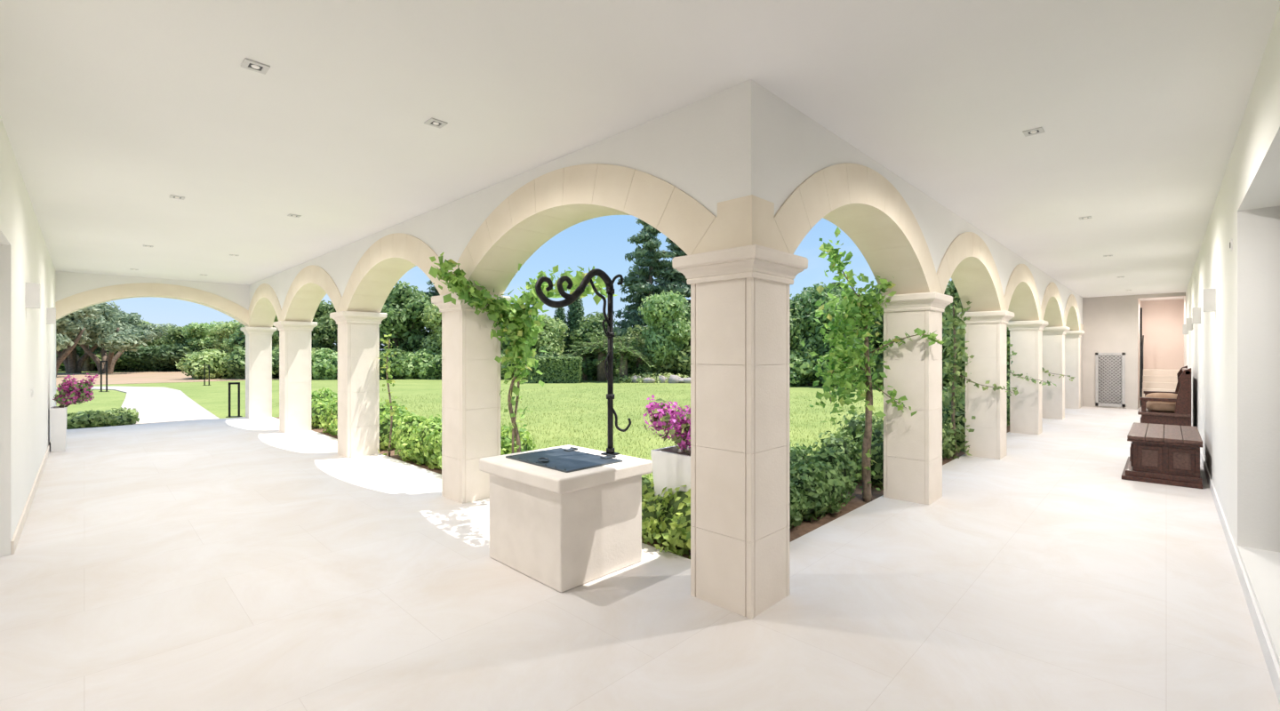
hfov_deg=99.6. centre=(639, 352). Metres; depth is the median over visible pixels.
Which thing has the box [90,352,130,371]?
shrub
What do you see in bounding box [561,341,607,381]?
palm
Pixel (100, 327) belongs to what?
tree
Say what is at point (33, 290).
wall sconce
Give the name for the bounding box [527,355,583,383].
clipped hedge
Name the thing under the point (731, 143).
wall
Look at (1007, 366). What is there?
shrub
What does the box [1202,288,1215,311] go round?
wall sconce
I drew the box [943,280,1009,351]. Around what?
broadleaf tree
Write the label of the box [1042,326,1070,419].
stone column
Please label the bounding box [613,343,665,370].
palm
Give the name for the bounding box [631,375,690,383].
rockery
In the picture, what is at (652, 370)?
shrub
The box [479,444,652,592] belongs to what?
well
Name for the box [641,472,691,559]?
shrubs
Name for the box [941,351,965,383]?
shrub
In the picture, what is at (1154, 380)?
staircase
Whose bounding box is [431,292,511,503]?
stone column
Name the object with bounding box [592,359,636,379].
shrub
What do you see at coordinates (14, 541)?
baseboard
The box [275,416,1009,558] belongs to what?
planting bed
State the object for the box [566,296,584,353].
cypress tree
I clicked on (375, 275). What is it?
stone arch
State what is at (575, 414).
lawn
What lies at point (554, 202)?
stone arch
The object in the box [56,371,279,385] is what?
dirt path
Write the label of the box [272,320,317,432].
stone column
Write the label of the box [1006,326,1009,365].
broadleaf tree
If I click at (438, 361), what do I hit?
shrub
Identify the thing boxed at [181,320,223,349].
broadleaf tree
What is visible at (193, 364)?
shrub
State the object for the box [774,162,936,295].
stone arch
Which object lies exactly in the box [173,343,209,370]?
shrub
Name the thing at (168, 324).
tree
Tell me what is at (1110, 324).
wall
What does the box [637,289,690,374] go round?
broadleaf tree
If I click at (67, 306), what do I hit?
stone arch
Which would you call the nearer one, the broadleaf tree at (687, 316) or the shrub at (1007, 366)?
the shrub at (1007, 366)
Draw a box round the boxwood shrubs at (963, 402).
[942,379,1009,450]
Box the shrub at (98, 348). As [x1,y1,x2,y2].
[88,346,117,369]
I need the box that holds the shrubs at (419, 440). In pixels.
[390,412,536,469]
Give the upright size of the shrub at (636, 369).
1.212 m
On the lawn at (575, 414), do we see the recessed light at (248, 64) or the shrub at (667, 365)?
the shrub at (667, 365)
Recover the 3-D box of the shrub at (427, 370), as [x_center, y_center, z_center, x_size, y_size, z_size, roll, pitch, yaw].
[-12.830,0.739,33.373,3.775,2.015,3.103,0,0,12]
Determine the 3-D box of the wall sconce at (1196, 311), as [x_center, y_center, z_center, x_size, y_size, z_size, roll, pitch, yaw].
[8.037,-0.536,7.807,0.090,0.232,0.100,0,0,44]
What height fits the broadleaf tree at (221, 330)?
4.589 m
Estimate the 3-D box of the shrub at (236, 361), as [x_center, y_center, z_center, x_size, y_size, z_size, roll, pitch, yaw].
[-23.033,0.678,33.261,3.187,2.174,4.313,0,0,-9]
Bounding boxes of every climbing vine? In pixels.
[377,334,401,456]
[428,252,617,453]
[800,226,944,502]
[942,292,1018,460]
[1006,341,1056,411]
[1042,368,1075,381]
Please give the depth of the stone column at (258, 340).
12.45 m
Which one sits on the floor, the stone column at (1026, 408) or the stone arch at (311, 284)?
the stone column at (1026, 408)
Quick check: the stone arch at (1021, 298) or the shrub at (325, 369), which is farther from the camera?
the shrub at (325, 369)
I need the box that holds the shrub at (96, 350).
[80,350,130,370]
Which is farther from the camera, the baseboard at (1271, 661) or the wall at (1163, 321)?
the wall at (1163, 321)
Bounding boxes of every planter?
[49,373,98,452]
[642,394,690,496]
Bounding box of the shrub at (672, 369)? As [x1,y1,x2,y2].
[635,352,679,375]
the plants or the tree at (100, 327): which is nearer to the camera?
the plants
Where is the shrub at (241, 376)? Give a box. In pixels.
[226,367,245,378]
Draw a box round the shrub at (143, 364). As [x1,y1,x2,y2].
[142,362,164,370]
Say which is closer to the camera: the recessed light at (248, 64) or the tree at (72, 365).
the recessed light at (248, 64)
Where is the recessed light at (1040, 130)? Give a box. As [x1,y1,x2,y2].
[1022,127,1044,136]
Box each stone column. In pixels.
[240,327,276,418]
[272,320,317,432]
[329,311,387,457]
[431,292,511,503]
[672,244,807,619]
[873,291,952,504]
[957,310,1014,459]
[1006,320,1047,434]
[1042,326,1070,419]
[1064,330,1084,408]
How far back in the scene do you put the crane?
4.08 m
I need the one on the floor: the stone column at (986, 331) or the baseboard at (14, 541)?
the stone column at (986, 331)
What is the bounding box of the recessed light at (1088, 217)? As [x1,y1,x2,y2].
[1078,216,1092,219]
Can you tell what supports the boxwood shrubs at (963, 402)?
on the planting bed
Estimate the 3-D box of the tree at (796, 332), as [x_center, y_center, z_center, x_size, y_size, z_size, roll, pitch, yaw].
[7.371,-0.546,27.215,3.610,4.432,4.490,0,0,6]
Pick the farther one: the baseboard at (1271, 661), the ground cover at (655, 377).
the ground cover at (655, 377)
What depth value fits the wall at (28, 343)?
4.52 m
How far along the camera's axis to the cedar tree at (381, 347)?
37.33 m
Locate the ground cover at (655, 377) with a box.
[606,372,690,383]
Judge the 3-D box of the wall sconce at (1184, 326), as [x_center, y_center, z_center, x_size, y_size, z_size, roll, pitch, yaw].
[12.500,-0.536,12.394,0.090,0.232,0.100,0,0,44]
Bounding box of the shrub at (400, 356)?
[379,348,408,378]
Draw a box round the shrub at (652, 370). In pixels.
[632,360,663,375]
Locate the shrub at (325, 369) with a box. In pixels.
[311,347,337,379]
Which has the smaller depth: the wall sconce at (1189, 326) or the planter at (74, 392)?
the planter at (74, 392)
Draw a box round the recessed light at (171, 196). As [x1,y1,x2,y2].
[169,194,184,199]
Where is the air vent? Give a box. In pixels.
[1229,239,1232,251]
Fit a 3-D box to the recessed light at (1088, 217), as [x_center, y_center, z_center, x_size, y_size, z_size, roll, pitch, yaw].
[5.071,-1.534,6.158,0.110,0.012,0.110,0,0,44]
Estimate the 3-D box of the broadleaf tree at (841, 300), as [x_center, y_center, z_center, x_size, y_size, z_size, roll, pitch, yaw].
[10.108,-0.673,25.931,3.240,4.695,3.551,0,0,-31]
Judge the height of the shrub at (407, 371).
1.806 m
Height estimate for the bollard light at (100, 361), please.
1.250 m
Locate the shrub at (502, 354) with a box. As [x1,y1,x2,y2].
[500,346,535,373]
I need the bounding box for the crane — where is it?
[535,268,631,455]
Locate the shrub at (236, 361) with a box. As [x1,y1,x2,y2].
[222,345,279,378]
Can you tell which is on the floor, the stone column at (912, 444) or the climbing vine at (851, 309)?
the stone column at (912, 444)
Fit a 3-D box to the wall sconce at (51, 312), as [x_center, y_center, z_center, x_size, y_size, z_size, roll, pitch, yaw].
[-8.547,-0.536,7.850,0.100,0.232,0.090,0,0,44]
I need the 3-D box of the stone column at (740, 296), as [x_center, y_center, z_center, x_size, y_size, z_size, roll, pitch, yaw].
[0.621,0.455,3.348,0.598,2.090,0.598,0,0,44]
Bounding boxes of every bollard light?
[98,360,109,391]
[202,364,210,385]
[225,382,242,417]
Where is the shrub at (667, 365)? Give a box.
[656,347,686,376]
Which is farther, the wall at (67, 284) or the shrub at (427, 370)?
the shrub at (427, 370)
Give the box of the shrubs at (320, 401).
[311,387,337,429]
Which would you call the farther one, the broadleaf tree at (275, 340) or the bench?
the broadleaf tree at (275, 340)
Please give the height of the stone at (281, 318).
0.212 m
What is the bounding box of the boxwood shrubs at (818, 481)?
[788,441,860,528]
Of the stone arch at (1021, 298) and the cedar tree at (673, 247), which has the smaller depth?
the stone arch at (1021, 298)
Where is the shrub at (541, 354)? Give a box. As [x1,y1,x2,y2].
[525,352,563,360]
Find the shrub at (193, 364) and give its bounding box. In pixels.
[175,348,231,379]
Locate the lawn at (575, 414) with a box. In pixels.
[56,368,1009,482]
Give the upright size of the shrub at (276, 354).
1.846 m
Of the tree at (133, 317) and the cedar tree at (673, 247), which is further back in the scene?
the tree at (133, 317)
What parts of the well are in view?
iron lid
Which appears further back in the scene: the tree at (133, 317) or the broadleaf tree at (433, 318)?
the tree at (133, 317)
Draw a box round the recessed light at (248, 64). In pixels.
[240,57,270,74]
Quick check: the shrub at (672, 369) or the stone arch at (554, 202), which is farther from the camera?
the shrub at (672, 369)
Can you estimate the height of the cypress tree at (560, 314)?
5.154 m
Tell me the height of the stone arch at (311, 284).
0.859 m
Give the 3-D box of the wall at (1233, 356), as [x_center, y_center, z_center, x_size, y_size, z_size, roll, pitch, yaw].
[7.835,-0.020,7.320,0.300,3.040,22.780,0,0,44]
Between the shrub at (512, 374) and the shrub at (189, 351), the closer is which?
the shrub at (512, 374)
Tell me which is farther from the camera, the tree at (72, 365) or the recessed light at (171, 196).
the tree at (72, 365)
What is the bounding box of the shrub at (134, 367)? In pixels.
[117,359,168,370]
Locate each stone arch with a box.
[55,282,248,326]
[248,283,281,327]
[281,264,342,321]
[342,232,448,312]
[452,163,715,295]
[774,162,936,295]
[936,232,1004,311]
[1004,264,1040,321]
[1040,282,1063,327]
[1064,294,1079,330]
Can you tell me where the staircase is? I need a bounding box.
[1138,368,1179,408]
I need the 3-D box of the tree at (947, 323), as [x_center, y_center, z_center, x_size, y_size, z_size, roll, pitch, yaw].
[13.164,-0.949,24.588,5.908,5.276,4.750,0,0,-33]
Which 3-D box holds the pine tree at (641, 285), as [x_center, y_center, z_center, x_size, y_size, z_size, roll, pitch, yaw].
[0.491,-3.970,38.521,7.634,11.310,7.163,0,0,-12]
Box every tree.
[56,304,103,377]
[56,312,135,373]
[76,311,144,371]
[79,301,168,373]
[137,320,167,345]
[145,326,182,346]
[157,323,199,346]
[158,322,182,328]
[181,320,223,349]
[206,320,244,354]
[220,323,319,354]
[272,300,337,353]
[272,302,324,350]
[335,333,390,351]
[379,280,436,353]
[419,304,441,356]
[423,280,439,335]
[500,304,511,350]
[526,313,569,356]
[552,307,568,356]
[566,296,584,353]
[569,311,617,352]
[606,218,690,341]
[613,323,647,350]
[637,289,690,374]
[658,237,690,304]
[679,303,690,348]
[789,281,854,355]
[789,299,827,360]
[821,291,882,353]
[827,282,842,292]
[868,281,965,386]
[872,284,883,363]
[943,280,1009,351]
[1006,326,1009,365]
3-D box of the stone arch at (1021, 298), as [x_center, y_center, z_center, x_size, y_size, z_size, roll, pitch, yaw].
[6.166,-1.020,9.046,0.458,0.859,3.154,0,0,44]
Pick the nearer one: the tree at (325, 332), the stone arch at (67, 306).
the stone arch at (67, 306)
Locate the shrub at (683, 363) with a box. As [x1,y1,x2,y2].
[672,345,690,376]
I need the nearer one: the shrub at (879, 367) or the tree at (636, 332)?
the shrub at (879, 367)
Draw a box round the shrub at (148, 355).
[115,344,179,371]
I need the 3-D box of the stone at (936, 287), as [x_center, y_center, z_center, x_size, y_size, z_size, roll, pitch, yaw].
[2.839,-0.692,5.627,0.456,0.205,0.434,0,0,44]
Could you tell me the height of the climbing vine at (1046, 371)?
1.730 m
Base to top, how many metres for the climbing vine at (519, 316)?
2.500 m
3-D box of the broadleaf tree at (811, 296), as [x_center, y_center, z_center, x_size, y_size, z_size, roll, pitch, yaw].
[9.033,-0.952,27.427,4.007,5.282,4.750,0,0,6]
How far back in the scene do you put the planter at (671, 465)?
4.44 m
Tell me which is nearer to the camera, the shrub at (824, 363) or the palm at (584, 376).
the shrub at (824, 363)
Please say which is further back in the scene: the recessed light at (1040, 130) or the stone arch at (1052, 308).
the stone arch at (1052, 308)
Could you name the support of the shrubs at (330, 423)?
on the planting bed
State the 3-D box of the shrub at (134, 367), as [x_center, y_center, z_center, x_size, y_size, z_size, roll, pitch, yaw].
[-42.986,0.770,47.257,4.420,1.938,3.633,0,0,-4]
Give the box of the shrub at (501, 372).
[500,360,510,378]
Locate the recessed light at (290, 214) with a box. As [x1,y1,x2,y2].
[287,213,301,217]
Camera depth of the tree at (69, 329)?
34.23 m
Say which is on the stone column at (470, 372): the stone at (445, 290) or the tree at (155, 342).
the stone at (445, 290)
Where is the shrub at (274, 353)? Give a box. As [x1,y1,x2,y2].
[272,351,279,377]
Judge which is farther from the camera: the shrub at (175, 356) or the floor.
the shrub at (175, 356)
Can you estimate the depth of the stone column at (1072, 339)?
14.54 m
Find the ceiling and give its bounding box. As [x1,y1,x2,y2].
[0,0,1279,301]
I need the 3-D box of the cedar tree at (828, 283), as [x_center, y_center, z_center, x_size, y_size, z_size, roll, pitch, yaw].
[11.181,-1.167,29.914,3.441,5.588,3.188,0,0,-31]
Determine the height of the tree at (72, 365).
6.001 m
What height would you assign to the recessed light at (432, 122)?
0.012 m
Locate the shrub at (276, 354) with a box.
[272,352,279,373]
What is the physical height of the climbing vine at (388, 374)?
1.830 m
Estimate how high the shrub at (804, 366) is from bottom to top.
1.894 m
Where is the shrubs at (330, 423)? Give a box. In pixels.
[319,397,423,450]
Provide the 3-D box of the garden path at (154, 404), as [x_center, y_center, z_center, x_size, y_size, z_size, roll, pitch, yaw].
[-19.598,1.555,19.057,23.639,0.030,8.551,0,0,21]
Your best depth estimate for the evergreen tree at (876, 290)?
24.69 m
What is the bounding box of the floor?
[0,406,1279,710]
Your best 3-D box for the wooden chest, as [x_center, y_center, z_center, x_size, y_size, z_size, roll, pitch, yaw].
[6.506,1.235,6.750,0.670,0.530,1.650,0,0,44]
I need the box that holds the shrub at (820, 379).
[811,360,837,386]
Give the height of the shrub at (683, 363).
2.190 m
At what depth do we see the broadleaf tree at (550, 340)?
34.21 m
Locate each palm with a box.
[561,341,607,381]
[567,332,635,381]
[591,337,655,381]
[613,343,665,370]
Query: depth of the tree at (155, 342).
49.12 m
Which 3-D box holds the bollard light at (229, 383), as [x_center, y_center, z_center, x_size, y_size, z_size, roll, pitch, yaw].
[-9.903,1.145,13.195,0.300,0.850,0.120,0,0,-11]
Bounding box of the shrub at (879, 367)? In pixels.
[875,349,884,386]
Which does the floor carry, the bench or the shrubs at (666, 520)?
the bench
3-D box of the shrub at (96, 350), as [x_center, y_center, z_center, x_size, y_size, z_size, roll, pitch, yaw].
[-46.439,0.739,47.434,4.591,2.014,3.774,0,0,2]
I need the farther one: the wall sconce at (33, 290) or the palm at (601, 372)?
the palm at (601, 372)
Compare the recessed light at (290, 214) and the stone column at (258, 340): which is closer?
the recessed light at (290, 214)
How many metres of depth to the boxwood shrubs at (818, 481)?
5.08 m
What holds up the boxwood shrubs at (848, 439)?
on the planting bed
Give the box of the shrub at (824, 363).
[817,345,883,387]
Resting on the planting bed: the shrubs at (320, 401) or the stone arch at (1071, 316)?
the shrubs at (320, 401)
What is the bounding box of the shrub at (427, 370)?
[406,348,441,379]
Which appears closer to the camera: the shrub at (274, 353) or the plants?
the plants
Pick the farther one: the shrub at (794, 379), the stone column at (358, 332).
the shrub at (794, 379)
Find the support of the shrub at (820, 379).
on the lawn at (575, 414)
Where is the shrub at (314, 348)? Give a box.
[311,347,319,379]
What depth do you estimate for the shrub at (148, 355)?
44.83 m
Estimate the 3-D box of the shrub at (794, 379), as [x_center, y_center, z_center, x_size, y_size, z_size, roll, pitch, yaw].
[7.181,1.063,25.568,2.448,1.234,1.809,0,0,-44]
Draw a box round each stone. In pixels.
[279,310,284,320]
[336,297,346,311]
[441,280,455,295]
[691,194,789,254]
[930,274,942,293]
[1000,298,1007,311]
[1079,323,1083,330]
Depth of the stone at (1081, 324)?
14.78 m
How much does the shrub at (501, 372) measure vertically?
1.671 m
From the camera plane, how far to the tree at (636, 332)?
33.14 m
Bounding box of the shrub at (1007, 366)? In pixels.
[942,357,1009,387]
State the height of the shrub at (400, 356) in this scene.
2.057 m
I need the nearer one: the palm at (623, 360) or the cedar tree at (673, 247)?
the palm at (623, 360)
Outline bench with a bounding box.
[1137,365,1191,426]
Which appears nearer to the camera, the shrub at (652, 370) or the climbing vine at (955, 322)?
the climbing vine at (955, 322)
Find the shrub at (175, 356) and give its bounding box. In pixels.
[161,344,221,365]
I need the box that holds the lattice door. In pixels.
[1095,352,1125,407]
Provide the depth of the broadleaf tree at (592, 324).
35.55 m
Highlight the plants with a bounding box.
[66,407,140,429]
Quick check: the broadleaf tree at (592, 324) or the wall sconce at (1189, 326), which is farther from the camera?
the broadleaf tree at (592, 324)
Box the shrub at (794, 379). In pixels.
[789,368,815,386]
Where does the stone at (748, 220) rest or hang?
on the stone column at (740, 296)
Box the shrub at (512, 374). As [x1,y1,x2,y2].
[500,359,528,379]
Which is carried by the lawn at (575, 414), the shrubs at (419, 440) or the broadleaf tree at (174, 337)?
the broadleaf tree at (174, 337)
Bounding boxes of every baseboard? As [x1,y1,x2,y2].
[10,440,50,554]
[1191,423,1279,705]
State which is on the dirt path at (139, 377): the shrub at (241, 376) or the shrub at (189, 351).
the shrub at (241, 376)
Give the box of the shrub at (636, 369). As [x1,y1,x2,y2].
[627,360,651,376]
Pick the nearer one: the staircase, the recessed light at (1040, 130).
the recessed light at (1040, 130)
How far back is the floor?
3.25 m
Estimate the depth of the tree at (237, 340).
39.80 m
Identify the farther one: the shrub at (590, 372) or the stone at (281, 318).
the shrub at (590, 372)
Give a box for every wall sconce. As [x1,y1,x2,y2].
[25,282,40,308]
[46,307,55,324]
[1182,324,1188,334]
[1186,318,1192,330]
[1192,307,1200,324]
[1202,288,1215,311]
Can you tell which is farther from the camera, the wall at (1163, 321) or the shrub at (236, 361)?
the shrub at (236, 361)
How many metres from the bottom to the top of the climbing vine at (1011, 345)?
1.832 m
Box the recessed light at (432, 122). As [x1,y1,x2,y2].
[424,117,447,128]
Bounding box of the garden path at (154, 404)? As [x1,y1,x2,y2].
[56,385,219,425]
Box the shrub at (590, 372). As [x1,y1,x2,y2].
[577,346,635,380]
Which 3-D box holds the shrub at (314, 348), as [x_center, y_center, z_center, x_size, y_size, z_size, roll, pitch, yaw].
[-20.407,0.708,33.218,3.216,2.088,3.912,0,0,-2]
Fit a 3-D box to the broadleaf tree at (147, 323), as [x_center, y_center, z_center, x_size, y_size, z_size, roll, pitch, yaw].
[-46.201,-0.673,50.178,4.263,4.695,4.673,0,0,31]
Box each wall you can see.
[0,115,55,556]
[55,271,248,310]
[248,79,789,308]
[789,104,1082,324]
[1080,292,1185,409]
[1137,298,1183,408]
[1184,5,1279,667]
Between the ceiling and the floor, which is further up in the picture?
the ceiling
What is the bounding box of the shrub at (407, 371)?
[390,352,419,379]
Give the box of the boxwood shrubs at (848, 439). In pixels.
[808,409,959,489]
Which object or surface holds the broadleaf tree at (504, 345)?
on the lawn at (575, 414)
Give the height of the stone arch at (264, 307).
0.859 m
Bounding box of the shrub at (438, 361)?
[432,350,442,375]
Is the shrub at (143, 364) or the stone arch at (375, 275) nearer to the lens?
the stone arch at (375, 275)
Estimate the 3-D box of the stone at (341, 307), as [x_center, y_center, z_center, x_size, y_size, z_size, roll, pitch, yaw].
[-4.171,-0.696,8.012,0.434,0.212,0.456,0,0,44]
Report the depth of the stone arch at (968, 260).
7.14 m
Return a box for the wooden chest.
[1121,422,1202,488]
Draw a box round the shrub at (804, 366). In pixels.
[789,351,828,385]
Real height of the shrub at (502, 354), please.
2.127 m
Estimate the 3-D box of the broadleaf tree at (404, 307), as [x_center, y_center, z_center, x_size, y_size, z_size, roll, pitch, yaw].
[-15.857,-1.558,36.176,4.969,6.549,5.890,0,0,-22]
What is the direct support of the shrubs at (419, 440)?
on the planting bed

